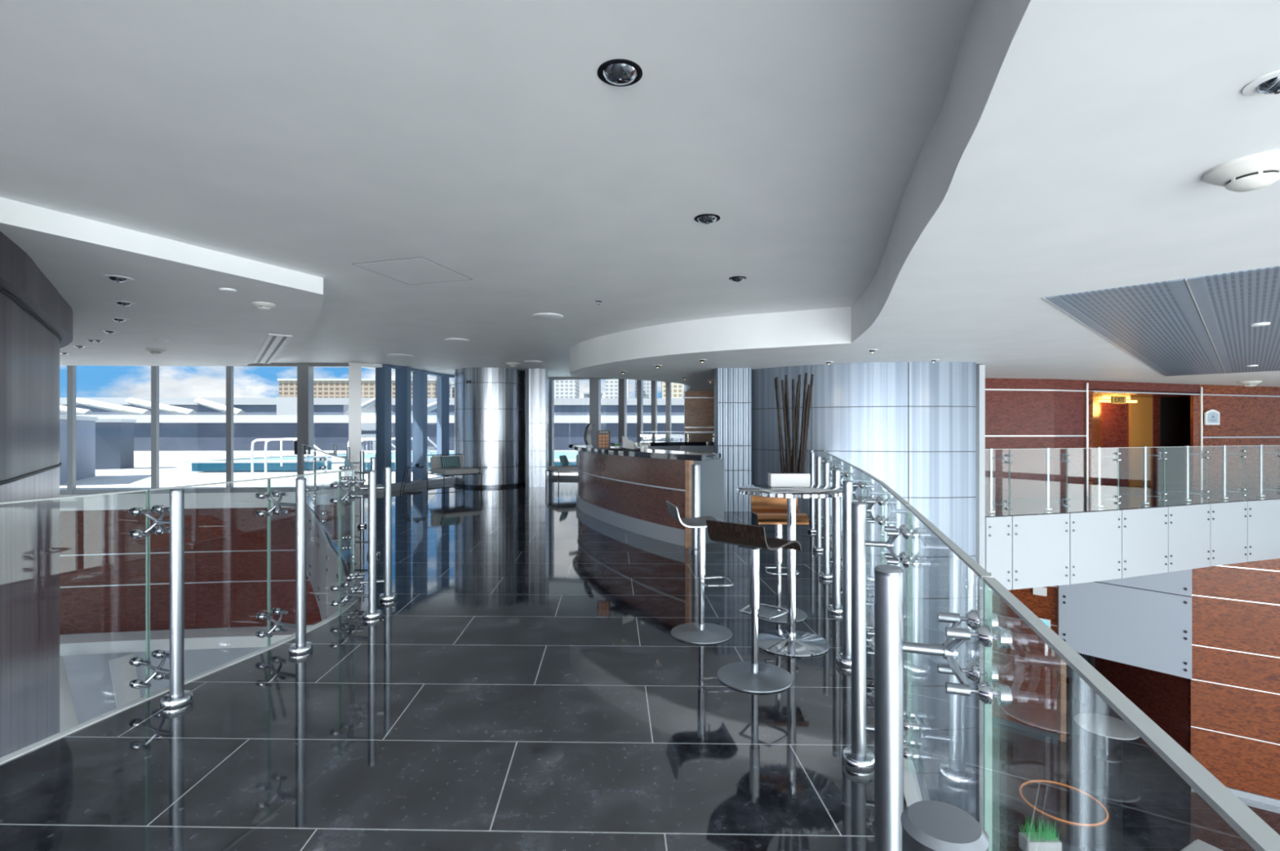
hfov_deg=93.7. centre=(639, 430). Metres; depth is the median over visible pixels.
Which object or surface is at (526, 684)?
floor
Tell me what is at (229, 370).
window
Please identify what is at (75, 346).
recessed light
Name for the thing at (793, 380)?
stick
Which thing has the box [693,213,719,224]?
recessed light
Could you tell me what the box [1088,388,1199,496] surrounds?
doorway
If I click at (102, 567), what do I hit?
wall
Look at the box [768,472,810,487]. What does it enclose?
vase
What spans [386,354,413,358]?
ceiling speaker
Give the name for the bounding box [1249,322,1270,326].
ceiling disc
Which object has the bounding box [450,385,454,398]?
apartment tower
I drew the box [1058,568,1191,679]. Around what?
wall panel
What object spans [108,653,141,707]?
panel
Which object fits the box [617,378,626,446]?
window
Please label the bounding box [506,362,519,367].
smoke detector
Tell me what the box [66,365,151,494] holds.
window
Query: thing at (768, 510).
bar stool
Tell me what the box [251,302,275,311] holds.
smoke detector
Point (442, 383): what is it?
window
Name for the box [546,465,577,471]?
seat cushion
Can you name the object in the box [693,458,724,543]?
panel
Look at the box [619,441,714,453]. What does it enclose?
countertop
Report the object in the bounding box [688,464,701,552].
trim strip
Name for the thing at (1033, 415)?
wall
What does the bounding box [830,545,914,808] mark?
trim
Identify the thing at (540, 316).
ceiling speaker
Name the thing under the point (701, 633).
bar stool
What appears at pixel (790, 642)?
bar table
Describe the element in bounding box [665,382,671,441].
window
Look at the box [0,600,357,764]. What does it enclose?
trim
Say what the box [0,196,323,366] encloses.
ceiling
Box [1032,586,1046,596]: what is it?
wall plate
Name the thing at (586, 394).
apartment tower
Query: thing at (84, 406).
building
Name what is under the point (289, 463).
swimming pool
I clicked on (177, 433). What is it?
wall
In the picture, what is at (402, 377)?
window
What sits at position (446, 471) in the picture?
seat cushion
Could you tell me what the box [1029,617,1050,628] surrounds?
wall screen
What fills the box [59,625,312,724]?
wall
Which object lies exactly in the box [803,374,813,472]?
stick
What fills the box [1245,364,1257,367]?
ceiling disc
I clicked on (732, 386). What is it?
pier
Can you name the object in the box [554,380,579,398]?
apartment tower
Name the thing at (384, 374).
window
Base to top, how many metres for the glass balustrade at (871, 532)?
1.214 m
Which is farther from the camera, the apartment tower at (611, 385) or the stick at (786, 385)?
the apartment tower at (611, 385)
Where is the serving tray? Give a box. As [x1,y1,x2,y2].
[608,448,639,451]
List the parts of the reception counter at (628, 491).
skirting, trim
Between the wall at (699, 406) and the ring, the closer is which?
the ring
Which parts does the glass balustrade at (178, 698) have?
glass panel, post, glass panel, post, glass panel, glass panel, post, post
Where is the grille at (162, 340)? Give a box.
[153,339,169,342]
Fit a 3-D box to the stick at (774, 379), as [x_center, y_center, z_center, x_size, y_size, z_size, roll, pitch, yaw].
[0.976,-0.034,4.187,0.082,0.657,0.020,0,0,29]
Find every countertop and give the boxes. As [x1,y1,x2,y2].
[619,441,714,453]
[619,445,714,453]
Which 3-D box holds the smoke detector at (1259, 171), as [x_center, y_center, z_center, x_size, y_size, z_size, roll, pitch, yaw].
[2.530,-1.045,2.477,0.300,0.090,0.300,0,0,0]
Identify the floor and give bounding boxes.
[0,479,906,850]
[991,684,1279,850]
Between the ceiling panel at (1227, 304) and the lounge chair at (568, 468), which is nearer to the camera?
the ceiling panel at (1227, 304)
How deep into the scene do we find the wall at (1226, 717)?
13.10 m
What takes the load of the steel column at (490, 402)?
on the floor at (526, 684)
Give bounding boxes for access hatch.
[351,257,472,284]
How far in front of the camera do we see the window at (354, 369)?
13.77 m
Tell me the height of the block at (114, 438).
1.870 m
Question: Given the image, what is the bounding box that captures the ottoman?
[1180,839,1222,850]
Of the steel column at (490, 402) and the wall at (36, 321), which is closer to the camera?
the wall at (36, 321)
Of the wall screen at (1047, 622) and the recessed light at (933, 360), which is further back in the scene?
the wall screen at (1047, 622)
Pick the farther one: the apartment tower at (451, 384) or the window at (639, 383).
the apartment tower at (451, 384)
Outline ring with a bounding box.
[1019,780,1108,826]
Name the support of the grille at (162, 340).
attached to the ceiling speaker
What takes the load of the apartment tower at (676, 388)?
on the ground
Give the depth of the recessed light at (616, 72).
2.57 m
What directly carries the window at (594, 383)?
on the floor at (526, 684)
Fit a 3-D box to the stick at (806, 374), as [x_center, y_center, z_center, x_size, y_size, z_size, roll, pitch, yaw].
[1.118,-0.048,4.117,0.021,0.685,0.087,0,0,-25]
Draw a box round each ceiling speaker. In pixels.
[218,288,236,293]
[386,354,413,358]
[444,337,469,342]
[524,360,542,363]
[532,313,563,319]
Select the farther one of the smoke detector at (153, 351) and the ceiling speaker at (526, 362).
the ceiling speaker at (526, 362)
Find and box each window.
[59,489,66,494]
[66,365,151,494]
[151,366,226,493]
[226,363,297,493]
[297,363,379,583]
[348,362,382,491]
[375,364,404,485]
[395,366,422,483]
[412,370,444,480]
[436,373,454,477]
[548,377,589,479]
[589,377,617,444]
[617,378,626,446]
[636,380,643,442]
[651,381,657,441]
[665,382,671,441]
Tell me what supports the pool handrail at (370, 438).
on the pool deck
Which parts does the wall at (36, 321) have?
cornice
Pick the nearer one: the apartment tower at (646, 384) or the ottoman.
the ottoman
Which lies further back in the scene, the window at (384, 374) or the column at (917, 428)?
the window at (384, 374)
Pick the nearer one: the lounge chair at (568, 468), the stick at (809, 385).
the stick at (809, 385)
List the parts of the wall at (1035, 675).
corner trim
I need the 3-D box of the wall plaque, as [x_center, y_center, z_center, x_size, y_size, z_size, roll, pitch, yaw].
[13.673,-0.315,14.335,0.480,0.370,0.037,0,0,-16]
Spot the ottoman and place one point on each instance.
(1196, 846)
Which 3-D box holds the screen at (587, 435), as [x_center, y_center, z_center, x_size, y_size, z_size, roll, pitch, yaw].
[-0.899,0.090,10.623,0.148,0.400,0.205,0,0,-20]
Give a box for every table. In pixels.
[400,466,427,493]
[737,484,842,657]
[1074,713,1140,762]
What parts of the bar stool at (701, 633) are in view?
seat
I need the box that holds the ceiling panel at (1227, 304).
[1185,266,1279,373]
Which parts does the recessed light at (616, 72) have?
bulb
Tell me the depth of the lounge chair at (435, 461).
13.88 m
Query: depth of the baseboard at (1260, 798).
12.81 m
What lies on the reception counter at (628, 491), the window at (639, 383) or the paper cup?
the paper cup
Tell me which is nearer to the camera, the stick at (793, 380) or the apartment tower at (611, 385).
the stick at (793, 380)
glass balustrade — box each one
[0,466,396,710]
[807,449,1279,850]
[985,444,1279,516]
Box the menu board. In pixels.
[596,430,610,449]
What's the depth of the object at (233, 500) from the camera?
13.49 m
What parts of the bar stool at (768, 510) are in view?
seat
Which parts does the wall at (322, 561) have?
fascia panel, fascia panel, fascia panel, fascia panel, fascia panel, fascia panel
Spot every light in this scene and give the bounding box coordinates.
[59,351,71,355]
[69,345,88,348]
[99,329,119,333]
[102,275,133,282]
[107,317,129,322]
[111,301,136,306]
[597,58,642,86]
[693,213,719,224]
[728,275,746,282]
[866,349,878,352]
[928,359,938,362]
[1099,400,1137,403]
[1102,396,1130,399]
[1242,70,1279,96]
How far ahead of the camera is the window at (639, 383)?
16.95 m
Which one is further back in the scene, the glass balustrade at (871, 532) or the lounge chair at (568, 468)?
the lounge chair at (568, 468)
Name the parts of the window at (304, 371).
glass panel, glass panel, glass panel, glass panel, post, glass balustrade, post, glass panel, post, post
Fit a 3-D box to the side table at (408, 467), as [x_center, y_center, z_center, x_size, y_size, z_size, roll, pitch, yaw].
[-5.111,1.117,13.558,0.540,0.607,0.362,0,0,-11]
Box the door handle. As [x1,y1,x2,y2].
[294,440,297,454]
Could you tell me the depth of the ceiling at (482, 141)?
3.25 m
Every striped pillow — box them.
[440,456,460,468]
[559,455,568,466]
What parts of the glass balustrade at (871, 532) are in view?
post, post, post, post, glass panel, post, glass panel, post, glass panel, post, glass panel, post, glass panel, post, glass panel, glass panel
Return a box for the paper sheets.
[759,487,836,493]
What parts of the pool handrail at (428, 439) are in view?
rail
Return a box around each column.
[453,367,524,488]
[751,361,985,828]
[1072,653,1094,706]
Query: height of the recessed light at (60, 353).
0.038 m
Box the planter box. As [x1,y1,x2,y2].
[1018,813,1062,850]
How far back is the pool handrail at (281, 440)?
19.22 m
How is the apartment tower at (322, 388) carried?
on the ground
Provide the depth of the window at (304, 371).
9.93 m
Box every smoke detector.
[145,348,166,355]
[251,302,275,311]
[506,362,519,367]
[1203,150,1279,192]
[1237,381,1262,386]
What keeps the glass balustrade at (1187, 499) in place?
on the walkway
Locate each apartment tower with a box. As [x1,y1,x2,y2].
[277,376,450,398]
[449,382,454,398]
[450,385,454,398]
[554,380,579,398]
[582,391,602,398]
[605,379,629,398]
[635,379,651,398]
[661,382,682,398]
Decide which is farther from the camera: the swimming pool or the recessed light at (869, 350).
the swimming pool
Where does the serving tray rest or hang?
on the reception counter at (628, 491)
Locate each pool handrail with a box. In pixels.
[251,437,333,475]
[347,437,412,453]
[411,436,436,456]
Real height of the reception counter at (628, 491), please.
1.130 m
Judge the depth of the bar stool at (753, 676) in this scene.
3.41 m
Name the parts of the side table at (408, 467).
leg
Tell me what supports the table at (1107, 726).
on the floor at (1149, 806)
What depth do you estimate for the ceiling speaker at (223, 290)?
5.85 m
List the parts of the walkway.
fascia panel, fascia panel, fascia panel, fascia panel, fascia panel, fascia panel, fascia panel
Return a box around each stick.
[773,378,785,472]
[774,377,783,473]
[781,380,790,473]
[784,375,788,473]
[785,384,791,467]
[790,382,799,472]
[791,379,795,473]
[795,374,800,473]
[796,395,807,472]
[798,373,807,473]
[800,384,810,473]
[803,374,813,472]
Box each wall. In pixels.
[0,231,72,758]
[59,507,321,635]
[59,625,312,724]
[66,414,684,451]
[306,506,349,621]
[684,391,714,441]
[985,377,1279,498]
[991,586,1066,742]
[1066,558,1279,799]
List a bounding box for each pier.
[524,368,548,487]
[714,368,751,511]
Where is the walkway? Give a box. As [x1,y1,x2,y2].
[985,487,1279,591]
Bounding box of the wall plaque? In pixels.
[1204,409,1219,425]
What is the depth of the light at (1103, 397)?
14.89 m
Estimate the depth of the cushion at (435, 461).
13.99 m
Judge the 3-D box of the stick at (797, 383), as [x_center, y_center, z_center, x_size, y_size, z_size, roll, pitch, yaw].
[1.073,-0.019,4.150,0.070,0.628,0.021,0,0,37]
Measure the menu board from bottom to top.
0.290 m
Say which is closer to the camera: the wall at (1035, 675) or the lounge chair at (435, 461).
the lounge chair at (435, 461)
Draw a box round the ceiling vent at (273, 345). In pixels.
[253,333,292,364]
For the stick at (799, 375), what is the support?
in the vase
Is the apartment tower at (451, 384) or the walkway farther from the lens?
the apartment tower at (451, 384)
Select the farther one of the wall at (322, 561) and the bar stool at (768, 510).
the wall at (322, 561)
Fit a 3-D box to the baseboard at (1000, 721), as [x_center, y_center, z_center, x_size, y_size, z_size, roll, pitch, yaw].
[8.899,7.850,16.806,4.710,0.140,0.158,0,0,37]
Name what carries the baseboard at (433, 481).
on the floor at (526, 684)
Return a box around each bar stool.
[666,501,733,644]
[706,520,801,693]
[750,495,808,623]
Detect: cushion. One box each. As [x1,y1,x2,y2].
[430,455,463,468]
[430,467,479,475]
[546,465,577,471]
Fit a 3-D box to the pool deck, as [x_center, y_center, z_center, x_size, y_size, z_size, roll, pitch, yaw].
[-7.500,1.595,29.000,135.000,0.290,34.000,0,0,0]
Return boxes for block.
[59,414,97,484]
[95,418,136,469]
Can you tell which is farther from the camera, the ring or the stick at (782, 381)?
the ring
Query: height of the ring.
0.036 m
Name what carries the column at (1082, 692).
on the floor at (1149, 806)
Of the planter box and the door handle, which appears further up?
the door handle
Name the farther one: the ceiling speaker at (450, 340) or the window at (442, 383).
the window at (442, 383)
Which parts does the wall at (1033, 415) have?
vertical trim, vertical trim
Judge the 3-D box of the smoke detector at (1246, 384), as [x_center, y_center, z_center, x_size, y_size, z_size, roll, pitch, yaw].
[13.616,-1.031,13.402,0.390,0.117,0.390,0,0,0]
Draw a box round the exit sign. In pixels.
[1111,395,1126,404]
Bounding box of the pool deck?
[59,450,577,489]
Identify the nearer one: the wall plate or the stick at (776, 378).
the stick at (776, 378)
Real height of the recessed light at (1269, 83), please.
0.038 m
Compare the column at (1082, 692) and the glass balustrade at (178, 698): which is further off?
the column at (1082, 692)
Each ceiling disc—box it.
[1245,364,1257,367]
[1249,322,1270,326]
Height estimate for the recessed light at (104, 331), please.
0.038 m
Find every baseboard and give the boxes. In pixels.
[355,475,454,492]
[991,715,1058,740]
[1226,786,1279,807]
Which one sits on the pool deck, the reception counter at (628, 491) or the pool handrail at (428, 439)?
the pool handrail at (428, 439)
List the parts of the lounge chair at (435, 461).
leg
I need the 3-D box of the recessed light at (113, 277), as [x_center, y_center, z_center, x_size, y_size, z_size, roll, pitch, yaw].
[-4.726,-1.361,5.433,0.221,0.038,0.221,0,0,0]
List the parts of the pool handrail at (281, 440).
rail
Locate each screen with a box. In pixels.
[583,424,594,447]
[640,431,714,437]
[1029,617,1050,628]
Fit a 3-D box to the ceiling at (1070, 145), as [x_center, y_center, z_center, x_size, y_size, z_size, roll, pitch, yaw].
[8.313,-1.320,4.500,19.373,0.460,27.000,0,0,0]
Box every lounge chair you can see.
[426,453,481,494]
[545,453,577,490]
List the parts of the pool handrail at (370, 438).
rail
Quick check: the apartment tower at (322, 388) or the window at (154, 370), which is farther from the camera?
the apartment tower at (322, 388)
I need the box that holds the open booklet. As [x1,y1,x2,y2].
[622,435,637,449]
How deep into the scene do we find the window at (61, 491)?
13.24 m
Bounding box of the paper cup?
[640,445,644,452]
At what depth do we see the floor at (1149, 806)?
12.88 m
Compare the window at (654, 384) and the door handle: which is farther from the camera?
the window at (654, 384)
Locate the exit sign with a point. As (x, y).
(1114, 400)
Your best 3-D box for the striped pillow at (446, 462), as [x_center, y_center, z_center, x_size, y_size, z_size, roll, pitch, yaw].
[-4.450,0.745,14.080,0.460,0.263,0.150,0,0,-42]
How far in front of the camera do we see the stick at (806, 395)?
4.18 m
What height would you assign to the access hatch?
0.006 m
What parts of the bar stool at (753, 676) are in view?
seat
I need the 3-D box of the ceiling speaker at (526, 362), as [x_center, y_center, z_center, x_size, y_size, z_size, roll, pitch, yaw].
[-2.397,-1.540,13.517,0.416,0.020,0.416,0,0,0]
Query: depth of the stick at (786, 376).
4.16 m
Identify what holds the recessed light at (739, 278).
in the ceiling at (482, 141)
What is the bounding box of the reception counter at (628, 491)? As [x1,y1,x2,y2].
[568,444,724,548]
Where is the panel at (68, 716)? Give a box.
[59,656,78,732]
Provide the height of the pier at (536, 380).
2.970 m
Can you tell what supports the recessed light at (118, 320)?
in the ceiling at (177, 296)
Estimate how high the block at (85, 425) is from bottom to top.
1.870 m
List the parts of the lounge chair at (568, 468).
frame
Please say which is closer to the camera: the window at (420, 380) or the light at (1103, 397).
the light at (1103, 397)
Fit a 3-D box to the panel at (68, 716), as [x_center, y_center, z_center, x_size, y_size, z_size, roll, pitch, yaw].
[-11.550,6.345,12.150,1.831,3.344,0.479,0,0,21]
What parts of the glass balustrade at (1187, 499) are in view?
post, glass panel, glass panel, post, glass panel, post, glass panel, post, glass panel, post, post, glass panel, glass panel, post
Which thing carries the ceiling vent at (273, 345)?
in the ceiling at (177, 296)
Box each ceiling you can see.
[0,0,975,377]
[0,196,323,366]
[569,0,1279,394]
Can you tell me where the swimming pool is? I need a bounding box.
[182,450,577,471]
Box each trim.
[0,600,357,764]
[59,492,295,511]
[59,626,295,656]
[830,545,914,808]
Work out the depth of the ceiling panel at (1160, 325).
5.99 m
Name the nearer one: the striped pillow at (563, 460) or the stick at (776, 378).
the stick at (776, 378)
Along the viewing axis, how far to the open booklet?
8.46 m
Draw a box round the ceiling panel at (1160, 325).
[1043,279,1224,376]

